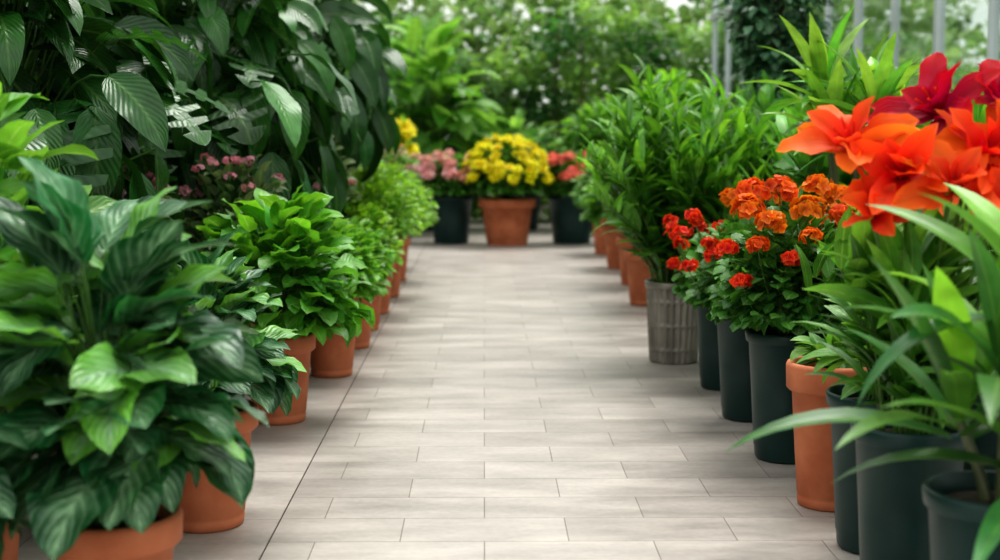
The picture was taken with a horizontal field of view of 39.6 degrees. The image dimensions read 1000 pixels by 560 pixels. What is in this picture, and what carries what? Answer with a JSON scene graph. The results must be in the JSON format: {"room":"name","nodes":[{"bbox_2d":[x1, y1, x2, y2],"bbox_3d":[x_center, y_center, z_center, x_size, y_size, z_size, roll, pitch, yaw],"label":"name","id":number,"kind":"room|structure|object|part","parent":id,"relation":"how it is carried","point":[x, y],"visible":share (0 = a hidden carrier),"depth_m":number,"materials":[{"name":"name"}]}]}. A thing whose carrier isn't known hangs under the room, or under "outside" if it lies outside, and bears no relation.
{"room":"plant shop","nodes":[
{"label":"plant shop","id":0,"kind":"room"},
{"bbox_2d":[1,523,19,559],"bbox_3d":[-1.370,0.628,3.570,0.324,0.400,0.324,0,6,-1],"label":"pot","id":1,"kind":"object","parent":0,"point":[10,552],"depth_m":3.54,"materials":[{"name":"ceramic"}]},
{"bbox_2d":[56,503,182,559],"bbox_3d":[-0.855,0.695,3.081,0.304,0.370,0.304,0,6,-1],"label":"pot","id":2,"kind":"object","parent":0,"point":[158,541],"depth_m":2.95,"materials":[{"name":"ceramic"}]},
{"bbox_2d":[179,399,258,533],"bbox_3d":[-0.908,0.569,4.273,0.334,0.370,0.334,0,6,-1],"label":"pot","id":3,"kind":"object","parent":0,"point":[206,509],"depth_m":4.17,"materials":[{"name":"ceramic"}]},
{"bbox_2d":[251,332,315,424],"bbox_3d":[-0.926,0.405,5.815,0.314,0.370,0.314,0,6,-1],"label":"pot","id":4,"kind":"object","parent":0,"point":[301,348],"depth_m":5.73,"materials":[{"name":"ceramic"}]},
{"bbox_2d":[310,324,355,377],"bbox_3d":[-0.839,0.309,6.912,0.294,0.330,0.294,0,6,-1],"label":"pot","id":5,"kind":"object","parent":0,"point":[333,359],"depth_m":6.82,"materials":[{"name":"ceramic"}]},
{"bbox_2d":[207,193,550,223],"bbox_3d":[-0.230,-0.811,20.024,80.000,0.060,80.000,0,6,-1],"label":"ground","id":6,"kind":"structure","parent":0,"point":[545,206],"depth_m":20.76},
{"bbox_2d":[210,0,877,222],"bbox_3d":[-0.220,-2.333,19.443,10.729,3.243,1.970,0,6,-1],"label":"shrubbery","id":7,"kind":"object","parent":6,"relation":"on","point":[652,37],"visible":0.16,"depth_m":19.01,"materials":[{"name":"green plant"}]},
{"bbox_2d":[345,0,982,196],"bbox_3d":[-0.302,-4.171,26.191,18.574,5.742,3.699,0,6,-1],"label":"trees","id":8,"kind":"object","parent":6,"relation":"on","point":[876,9],"visible":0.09,"depth_m":25.38,"materials":[{"name":"green plant"}]},
{"bbox_2d":[832,0,999,125],"bbox_3d":[6.826,-1.653,13.912,3.507,3.173,20.439,0,6,-1],"label":"hedge","id":9,"kind":"object","parent":6,"relation":"on","point":[975,38],"visible":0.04,"depth_m":19.93,"materials":[{"name":"green plant"}]},
{"bbox_2d":[18,224,859,559],"bbox_3d":[-0.697,0.335,8.525,7.600,0.060,19.900,0,6,-1],"label":"floor","id":10,"kind":"structure","parent":0,"point":[509,402],"depth_m":5.35,"materials":[{"name":"tile"}]},
{"bbox_2d":[0,420,31,559],"bbox_3d":[-1.325,0.428,2.748,0.786,0.970,0.735,0,6,-1],"label":"potted calathea","id":11,"kind":"object","parent":10,"relation":"on","point":[8,503],"visible":0.94,"depth_m":2.76,"materials":[{"name":"plant"}]},
{"bbox_2d":[0,82,117,559],"bbox_3d":[-1.357,0.108,3.521,1.004,1.445,0.989,0,6,-1],"label":"leafy shrub","id":12,"kind":"object","parent":10,"relation":"on","point":[14,139],"visible":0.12,"depth_m":3.45,"materials":[{"name":"green plant"}]},
{"bbox_2d":[0,195,183,454],"bbox_3d":[-1.305,0.241,4.338,0.846,1.009,0.802,-2,6,-20],"label":"potted calathea","id":13,"kind":"object","parent":10,"relation":"on","point":[146,198],"visible":0.02,"depth_m":4.30,"materials":[{"name":"plant"}]},
{"bbox_2d":[0,0,230,245],"bbox_3d":[-1.969,-0.482,5.438,1.873,2.214,1.613,2,6,16],"label":"philodendron","id":14,"kind":"object","parent":10,"relation":"on","point":[108,78],"visible":0.56,"depth_m":5.21,"materials":[{"name":"green plant"}]},
{"bbox_2d":[0,156,268,559],"bbox_3d":[-0.862,0.306,3.045,0.674,1.151,0.703,-3,7,-27],"label":"potted calathea","id":15,"kind":"object","parent":10,"relation":"on","point":[112,486],"visible":0.99,"depth_m":2.91,"materials":[{"name":"plant"}]},
{"bbox_2d":[122,165,188,239],"bbox_3d":[-1.478,0.067,5.627,0.613,1.083,0.638,0,6,-1],"label":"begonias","id":16,"kind":"object","parent":10,"relation":"on","point":[148,174],"visible":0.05,"depth_m":5.54,"materials":[{"name":"plant"}]},
{"bbox_2d":[26,0,360,250],"bbox_3d":[-1.693,-0.827,7.188,2.020,2.532,2.177,0,6,-1],"label":"philodendron","id":17,"kind":"object","parent":10,"relation":"on","point":[269,94],"visible":0.32,"depth_m":6.83,"materials":[{"name":"green plant"}]},
{"bbox_2d":[178,152,288,326],"bbox_3d":[-1.238,-0.046,6.568,0.713,1.110,0.693,0,6,-1],"label":"begonias","id":18,"kind":"object","parent":10,"relation":"on","point":[243,168],"visible":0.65,"depth_m":6.46,"materials":[{"name":"plant"}]},
{"bbox_2d":[165,230,306,533],"bbox_3d":[-0.910,0.298,4.251,0.623,0.913,0.653,-2,6,-15],"label":"potted calathea","id":19,"kind":"object","parent":10,"relation":"on","point":[206,509],"visible":0.2,"depth_m":4.17,"materials":[{"name":"plant"}]},
{"bbox_2d":[211,27,346,247],"bbox_3d":[-2.123,-1.408,11.302,1.872,2.822,1.881,0,6,-1],"label":"philodendron","id":20,"kind":"object","parent":10,"relation":"on","point":[329,50],"visible":0.02,"depth_m":11.11,"materials":[{"name":"green plant"}]},
{"bbox_2d":[196,184,374,424],"bbox_3d":[-0.940,0.097,5.778,0.820,0.992,0.804,0,6,-1],"label":"shrub","id":21,"kind":"object","parent":10,"relation":"on","point":[293,252],"visible":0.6,"depth_m":5.63,"materials":[{"name":"green plant"}]},
{"bbox_2d":[215,0,406,246],"bbox_3d":[-1.592,-1.152,9.114,1.954,2.774,1.875,0,6,-1],"label":"philodendron","id":22,"kind":"object","parent":10,"relation":"on","point":[361,51],"visible":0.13,"depth_m":8.81,"materials":[{"name":"green plant"}]},
{"bbox_2d":[280,146,341,218],"bbox_3d":[-1.219,-0.241,7.615,0.759,1.278,0.716,0,6,-1],"label":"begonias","id":23,"kind":"object","parent":10,"relation":"on","point":[315,186],"visible":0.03,"depth_m":7.50,"materials":[{"name":"plant"}]},
{"bbox_2d":[295,134,363,228],"bbox_3d":[-1.115,-0.294,8.399,0.665,1.217,0.670,0,6,-1],"label":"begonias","id":24,"kind":"object","parent":10,"relation":"on","point":[347,161],"visible":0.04,"depth_m":8.38,"materials":[{"name":"plant"}]},
{"bbox_2d":[310,218,391,377],"bbox_3d":[-0.849,0.083,6.886,0.586,0.785,0.599,-2,6,-21],"label":"potted mint","id":25,"kind":"object","parent":10,"relation":"on","point":[333,359],"visible":0.2,"depth_m":6.82,"materials":[{"name":"plant"}]},
{"bbox_2d":[345,215,397,349],"bbox_3d":[-0.830,0.011,7.782,0.536,0.741,0.538,0,6,-1],"label":"potted mint","id":26,"kind":"object","parent":10,"relation":"on","point":[363,340],"visible":0.18,"depth_m":7.73,"materials":[{"name":"plant"}]},
{"bbox_2d":[353,296,375,349],"bbox_3d":[-0.829,0.215,7.807,0.274,0.330,0.274,0,6,-1],"label":"pot","id":27,"kind":"object","parent":26,"relation":"on","point":[363,340],"depth_m":7.74,"materials":[{"name":"ceramic"}]},
{"bbox_2d":[341,201,404,330],"bbox_3d":[-0.842,-0.091,8.478,0.535,0.797,0.556,0,6,-1],"label":"potted mint","id":28,"kind":"object","parent":10,"relation":"on","point":[367,211],"visible":0.21,"depth_m":8.41,"materials":[{"name":"plant"}]},
{"bbox_2d":[371,281,382,330],"bbox_3d":[-0.837,0.136,8.502,0.274,0.340,0.274,0,6,-1],"label":"pot","id":29,"kind":"object","parent":28,"relation":"on","point":[377,303],"depth_m":8.46,"materials":[{"name":"ceramic"}]},
{"bbox_2d":[331,167,425,313],"bbox_3d":[-0.841,-0.273,9.262,0.703,0.993,0.706,0,6,-1],"label":"potted duranta","id":30,"kind":"object","parent":10,"relation":"on","point":[377,185],"visible":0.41,"depth_m":9.16,"materials":[{"name":"plant"}]},
{"bbox_2d":[380,260,394,313],"bbox_3d":[-0.847,0.037,9.296,0.294,0.370,0.294,0,6,-1],"label":"pot","id":31,"kind":"object","parent":30,"relation":"on","point":[385,300],"depth_m":9.24,"materials":[{"name":"ceramic"}]},
{"bbox_2d":[352,144,427,213],"bbox_3d":[-1.035,-0.725,12.381,0.828,1.236,0.828,0,6,-1],"label":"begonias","id":32,"kind":"object","parent":10,"relation":"on","point":[390,157],"visible":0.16,"depth_m":12.32,"materials":[{"name":"plant"}]},
{"bbox_2d":[357,153,423,184],"bbox_3d":[-1.230,-1.002,15.361,0.863,1.160,0.884,0,6,4],"label":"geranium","id":33,"kind":"object","parent":10,"relation":"on","point":[419,155],"visible":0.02,"depth_m":15.18,"materials":[{"name":"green plant"}]},
{"bbox_2d":[349,159,433,297],"bbox_3d":[-0.852,-0.381,10.211,0.730,1.010,0.727,-1,6,-6],"label":"potted duranta","id":34,"kind":"object","parent":10,"relation":"on","point":[395,282],"visible":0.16,"depth_m":10.17,"materials":[{"name":"plant"}]},
{"bbox_2d":[390,246,404,297],"bbox_3d":[-0.847,-0.063,10.241,0.294,0.370,0.294,0,6,-1],"label":"pot","id":35,"kind":"object","parent":34,"relation":"on","point":[395,282],"depth_m":10.18,"materials":[{"name":"ceramic"}]},
{"bbox_2d":[385,112,419,235],"bbox_3d":[-1.047,-0.938,13.553,0.555,1.413,0.625,0,6,-1],"label":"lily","id":36,"kind":"object","parent":10,"relation":"on","point":[407,130],"visible":0.16,"depth_m":13.36,"materials":[{"name":"yellow plant"}]},
{"bbox_2d":[381,167,438,281],"bbox_3d":[-0.878,-0.461,11.298,0.764,0.939,0.748,0,6,-1],"label":"potted duranta","id":37,"kind":"object","parent":10,"relation":"on","point":[407,241],"visible":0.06,"depth_m":11.27,"materials":[{"name":"plant"}]},
{"bbox_2d":[398,236,410,281],"bbox_3d":[-0.870,-0.174,11.335,0.284,0.360,0.284,0,6,-1],"label":"pot","id":38,"kind":"object","parent":37,"relation":"on","point":[407,242],"depth_m":11.28,"materials":[{"name":"ceramic"}]},
{"bbox_2d":[346,9,503,231],"bbox_3d":[-0.986,-1.972,17.097,2.068,2.724,2.102,0,6,-1],"label":"leafy plant","id":39,"kind":"object","parent":10,"relation":"on","point":[431,118],"visible":0.52,"depth_m":16.70,"materials":[{"name":"green plant"}]},
{"bbox_2d":[414,149,486,243],"bbox_3d":[-0.539,-0.917,15.169,0.841,1.032,0.889,0,6,2],"label":"geranium","id":40,"kind":"object","parent":10,"relation":"on","point":[452,226],"visible":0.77,"depth_m":14.99,"materials":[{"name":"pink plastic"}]},
{"bbox_2d":[460,134,554,245],"bbox_3d":[0.076,-0.980,14.970,1.040,1.199,1.046,0,6,3],"label":"chrysanthemum","id":41,"kind":"object","parent":10,"relation":"on","point":[507,219],"visible":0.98,"depth_m":14.76,"materials":[{"name":"plant"}]},
{"bbox_2d":[460,109,570,229],"bbox_3d":[0.208,-1.391,17.395,1.614,1.506,1.731,0,6,-1],"label":"potted dieffenbachia","id":42,"kind":"object","parent":10,"relation":"on","point":[516,122],"visible":0.13,"depth_m":17.19,"materials":[{"name":"green plant"}]},
{"bbox_2d":[536,151,591,243],"bbox_3d":[0.793,-0.913,15.209,0.890,1.015,0.849,-4,7,-36],"label":"geranium","id":43,"kind":"object","parent":10,"relation":"on","point":[567,227],"visible":0.62,"depth_m":15.01,"materials":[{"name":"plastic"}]},
{"bbox_2d":[569,153,611,254],"bbox_3d":[1.079,-0.772,13.812,0.807,1.029,0.800,0,6,-1],"label":"leafy shrub","id":44,"kind":"object","parent":10,"relation":"on","point":[599,241],"visible":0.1,"depth_m":13.74,"materials":[{"name":"green plant"}]},
{"bbox_2d":[593,207,606,254],"bbox_3d":[1.091,-0.499,13.838,0.404,0.480,0.404,0,6,-1],"label":"pot","id":45,"kind":"object","parent":44,"relation":"on","point":[599,241],"depth_m":13.74,"materials":[{"name":"ceramic"}]},
{"bbox_2d":[553,93,641,231],"bbox_3d":[1.295,-1.434,16.955,1.423,1.684,1.449,0,6,-1],"label":"leafy shrub","id":46,"kind":"object","parent":10,"relation":"on","point":[594,133],"visible":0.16,"depth_m":16.77,"materials":[{"name":"green plant"}]},
{"bbox_2d":[579,181,623,269],"bbox_3d":[1.088,-0.584,12.339,0.796,0.965,0.815,0,6,-1],"label":"leafy shrub","id":47,"kind":"object","parent":10,"relation":"on","point":[595,211],"visible":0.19,"depth_m":12.24,"materials":[{"name":"green plant"}]},
{"bbox_2d":[602,223,623,269],"bbox_3d":[1.078,-0.301,12.350,0.344,0.400,0.344,0,6,-1],"label":"pot","id":48,"kind":"object","parent":47,"relation":"on","point":[612,250],"depth_m":12.25,"materials":[{"name":"ceramic"}]},
{"bbox_2d":[585,142,635,284],"bbox_3d":[1.075,-0.548,11.000,0.860,1.176,0.904,0,6,-1],"label":"plant","id":49,"kind":"object","parent":10,"relation":"on","point":[623,263],"visible":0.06,"depth_m":10.98,"materials":[{"name":"green plant"}]},
{"bbox_3d":[1.073,-0.154,11.058,0.304,0.380,0.304,0,6,-1],"label":"pot","id":50,"kind":"part","parent":49,"relation":"part of","materials":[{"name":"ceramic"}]},
{"bbox_2d":[585,115,655,305],"bbox_3d":[1.031,-0.500,9.717,0.829,1.350,0.967,4,8,37],"label":"plant","id":51,"kind":"object","parent":10,"relation":"on","point":[637,272],"visible":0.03,"depth_m":9.66,"materials":[{"name":"green plant"}]},
{"bbox_3d":[1.028,-0.023,9.764,0.324,0.390,0.324,0,6,-1],"label":"pot","id":52,"kind":"part","parent":51,"relation":"part of","materials":[{"name":"ceramic"}]},
{"bbox_2d":[612,66,707,140],"bbox_3d":[1.869,-1.395,15.378,1.330,1.938,1.344,0,6,-1],"label":"leafy shrub","id":53,"kind":"object","parent":10,"relation":"on","point":[681,77],"visible":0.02,"depth_m":15.09,"materials":[{"name":"green plant"}]},
{"bbox_2d":[576,54,776,364],"bbox_3d":[0.930,-0.375,7.256,1.042,1.620,1.044,2,6,20],"label":"plant","id":54,"kind":"object","parent":10,"relation":"on","point":[677,173],"visible":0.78,"depth_m":7.13,"materials":[{"name":"green plant"}]},
{"bbox_3d":[0.916,0.215,7.324,0.314,0.430,0.314,0,6,-1],"label":"pot","id":55,"kind":"part","parent":54,"relation":"part of","materials":[{"name":"wicker"}]},
{"bbox_2d":[641,82,715,130],"bbox_3d":[1.651,-0.872,11.865,0.995,1.637,1.110,0,6,-1],"label":"plant","id":56,"kind":"object","parent":10,"relation":"on","point":[690,94],"visible":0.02,"depth_m":11.85,"materials":[{"name":"green plant"}]},
{"bbox_2d":[663,214,725,390],"bbox_3d":[1.060,0.105,6.524,0.541,0.819,0.562,-5,8,-39],"label":"geranium","id":57,"kind":"object","parent":10,"relation":"on","point":[709,371],"visible":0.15,"depth_m":6.48,"materials":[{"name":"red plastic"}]},
{"bbox_2d":[696,305,719,390],"bbox_3d":[1.055,0.291,6.560,0.286,0.440,0.286,0,6,-1],"label":"pot","id":58,"kind":"object","parent":57,"relation":"on","point":[709,371],"depth_m":6.49,"materials":[{"name":"black plastic"}]},
{"bbox_2d":[666,85,742,155],"bbox_3d":[1.661,-0.661,10.263,0.963,1.555,0.903,-4,7,-30],"label":"plant","id":59,"kind":"object","parent":10,"relation":"on","point":[736,85],"visible":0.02,"depth_m":10.21,"materials":[{"name":"green plant"}]},
{"bbox_2d":[673,180,802,422],"bbox_3d":[1.045,0.082,5.825,0.626,1.011,0.576,0,6,-1],"label":"geranium","id":60,"kind":"object","parent":10,"relation":"on","point":[733,347],"visible":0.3,"depth_m":5.77,"materials":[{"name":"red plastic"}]},
{"bbox_2d":[717,318,751,422],"bbox_3d":[1.053,0.355,5.862,0.306,0.460,0.306,0,6,-1],"label":"pot","id":61,"kind":"object","parent":60,"relation":"on","point":[733,347],"depth_m":5.77,"materials":[{"name":"black plastic"}]},
{"bbox_2d":[713,89,799,207],"bbox_3d":[1.555,-0.328,7.611,1.032,1.451,1.045,-3,7,-26],"label":"plant","id":62,"kind":"object","parent":10,"relation":"on","point":[771,133],"visible":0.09,"depth_m":7.42,"materials":[{"name":"green plant"}]},
{"bbox_2d":[728,69,809,149],"bbox_3d":[1.761,-0.518,8.697,0.952,1.600,1.128,0,6,-1],"label":"plant","id":63,"kind":"object","parent":10,"relation":"on","point":[765,96],"visible":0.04,"depth_m":8.63,"materials":[{"name":"green plant"}]},
{"bbox_2d":[710,0,840,124],"bbox_3d":[1.902,-1.266,9.550,1.102,2.907,1.111,-3,7,-29],"label":"climbing ivy","id":64,"kind":"object","parent":10,"relation":"on","point":[770,30],"visible":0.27,"depth_m":9.35,"materials":[{"name":"green plant"}]},
{"bbox_3d":[1.889,-1.172,9.552,0.100,2.720,0.100,0,6,-1],"label":"post","id":65,"kind":"part","parent":64,"relation":"part of","materials":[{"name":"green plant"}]},
{"bbox_2d":[706,174,856,463],"bbox_3d":[1.062,0.135,5.112,0.603,1.055,0.631,0,6,-1],"label":"geranium","id":66,"kind":"object","parent":10,"relation":"on","point":[769,310],"visible":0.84,"depth_m":5.00,"materials":[{"name":"green plant"}]},
{"bbox_2d":[745,325,826,463],"bbox_3d":[1.062,0.422,5.136,0.316,0.480,0.316,0,6,-1],"label":"pot","id":67,"kind":"object","parent":66,"relation":"on","point":[769,352],"depth_m":5.04,"materials":[{"name":"black plastic"}]},
{"bbox_2d":[786,328,866,511],"bbox_3d":[1.070,0.439,4.483,0.296,0.583,0.296,0,6,-1],"label":"potted plant","id":68,"kind":"object","parent":10,"relation":"on","point":[812,443],"visible":0.34,"depth_m":4.41,"materials":[{"name":"ceramic"}]},
{"bbox_2d":[740,5,925,184],"bbox_3d":[1.569,-0.311,6.037,1.071,1.748,0.956,0,6,-1],"label":"leafy plant","id":69,"kind":"object","parent":10,"relation":"on","point":[824,74],"visible":0.41,"depth_m":5.91,"materials":[{"name":"green plant"}]},
{"bbox_2d":[809,186,857,347],"bbox_3d":[1.441,0.104,5.469,0.607,1.042,0.617,0,6,-4],"label":"geranium","id":70,"kind":"object","parent":10,"relation":"on","point":[831,206],"visible":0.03,"depth_m":5.28,"materials":[{"name":"orange plant"}]},
{"bbox_2d":[795,299,896,554],"bbox_3d":[1.089,0.405,3.993,0.427,0.754,0.403,-1,6,-13],"label":"potted plant","id":71,"kind":"object","parent":10,"relation":"on","point":[848,394],"visible":0.2,"depth_m":3.98,"materials":[{"name":"green plastic"}]},
{"bbox_2d":[826,383,896,554],"bbox_3d":[1.095,0.550,4.023,0.306,0.460,0.306,0,6,-1],"label":"pot","id":72,"kind":"object","parent":71,"relation":"on","point":[844,457],"depth_m":3.97,"materials":[{"name":"black plastic"}]},
{"bbox_2d":[766,106,930,212],"bbox_3d":[1.678,-0.215,6.635,0.943,1.431,1.040,4,7,32],"label":"plant","id":73,"kind":"object","parent":10,"relation":"on","point":[791,165],"visible":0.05,"depth_m":6.43,"materials":[{"name":"green plant"}]},
{"bbox_2d":[725,183,999,559],"bbox_3d":[0.993,0.282,2.837,1.048,1.242,0.884,0,6,-1],"label":"dracaena","id":74,"kind":"object","parent":10,"relation":"on","point":[961,343],"visible":1,"depth_m":2.84,"materials":[{"name":"green plant"}]},
{"bbox_2d":[922,470,999,559],"bbox_3d":[1.038,0.664,2.898,0.316,0.470,0.316,0,6,-1],"label":"pot","id":75,"kind":"object","parent":74,"relation":"on","point":[957,503],"depth_m":2.84,"materials":[{"name":"black plastic"}]},
{"bbox_2d":[795,200,964,320],"bbox_3d":[1.550,0.139,4.789,1.054,1.116,1.070,-1,6,-8],"label":"plant","id":76,"kind":"object","parent":10,"relation":"on","point":[825,261],"visible":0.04,"depth_m":4.75,"materials":[{"name":"green plant"}]},
{"bbox_2d":[776,52,999,559],"bbox_3d":[1.102,0.129,3.489,0.714,1.408,0.636,-4,7,-30],"label":"potted red canna","id":77,"kind":"object","parent":10,"relation":"on","point":[893,517],"visible":0.74,"depth_m":3.41,"materials":[{"name":"plant"}]},
{"bbox_2d":[850,416,969,559],"bbox_3d":[1.040,0.595,3.545,0.296,0.470,0.296,0,6,-1],"label":"pot","id":78,"kind":"object","parent":77,"relation":"on","point":[893,517],"depth_m":3.44,"materials":[{"name":"black plastic"}]},
{"bbox_2d":[922,162,998,470],"bbox_3d":[1.409,0.088,3.954,0.603,1.392,0.581,-5,8,-37],"label":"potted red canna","id":79,"kind":"object","parent":10,"relation":"on","point":[986,444],"visible":0.02,"depth_m":3.88,"materials":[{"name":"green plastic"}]},
{"bbox_2d":[963,392,998,470],"bbox_3d":[1.455,0.547,3.997,0.316,0.470,0.316,0,6,-1],"label":"pot","id":80,"kind":"object","parent":79,"relation":"on","point":[986,444],"depth_m":3.89,"materials":[{"name":"black plastic"}]},
{"bbox_2d":[950,83,987,152],"bbox_3d":[1.892,-0.101,5.244,1.023,1.498,1.041,0,6,-1],"label":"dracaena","id":81,"kind":"object","parent":10,"relation":"on","point":[979,111],"visible":0.02,"depth_m":5.19,"materials":[{"name":"green plant"}]},
{"bbox_3d":[2.848,0.041,8.882,0.160,0.450,19.010,0,6,-1],"label":"base","id":82,"kind":"object","parent":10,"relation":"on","visible":0},
{"bbox_2d":[708,0,999,120],"bbox_3d":[2.849,-1.748,8.678,0.060,3.150,19.040,0,6,-1],"label":"mullions","id":83,"kind":"object","parent":82,"relation":"on","point":[939,11],"visible":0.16,"depth_m":9.97,"materials":[{"name":"white paint"}]},
{"bbox_2d":[428,195,473,243],"bbox_3d":[-0.535,-0.664,15.209,0.506,0.520,0.506,0,6,-1],"label":"pot","id":84,"kind":"object","parent":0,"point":[452,226],"depth_m":15.03,"materials":[{"name":"black plastic"}]},
{"bbox_2d":[547,195,591,243],"bbox_3d":[0.785,-0.666,15.225,0.546,0.520,0.546,0,6,-1],"label":"pot","id":85,"kind":"object","parent":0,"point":[567,227],"depth_m":15.04,"materials":[{"name":"black plastic"}]}
]}

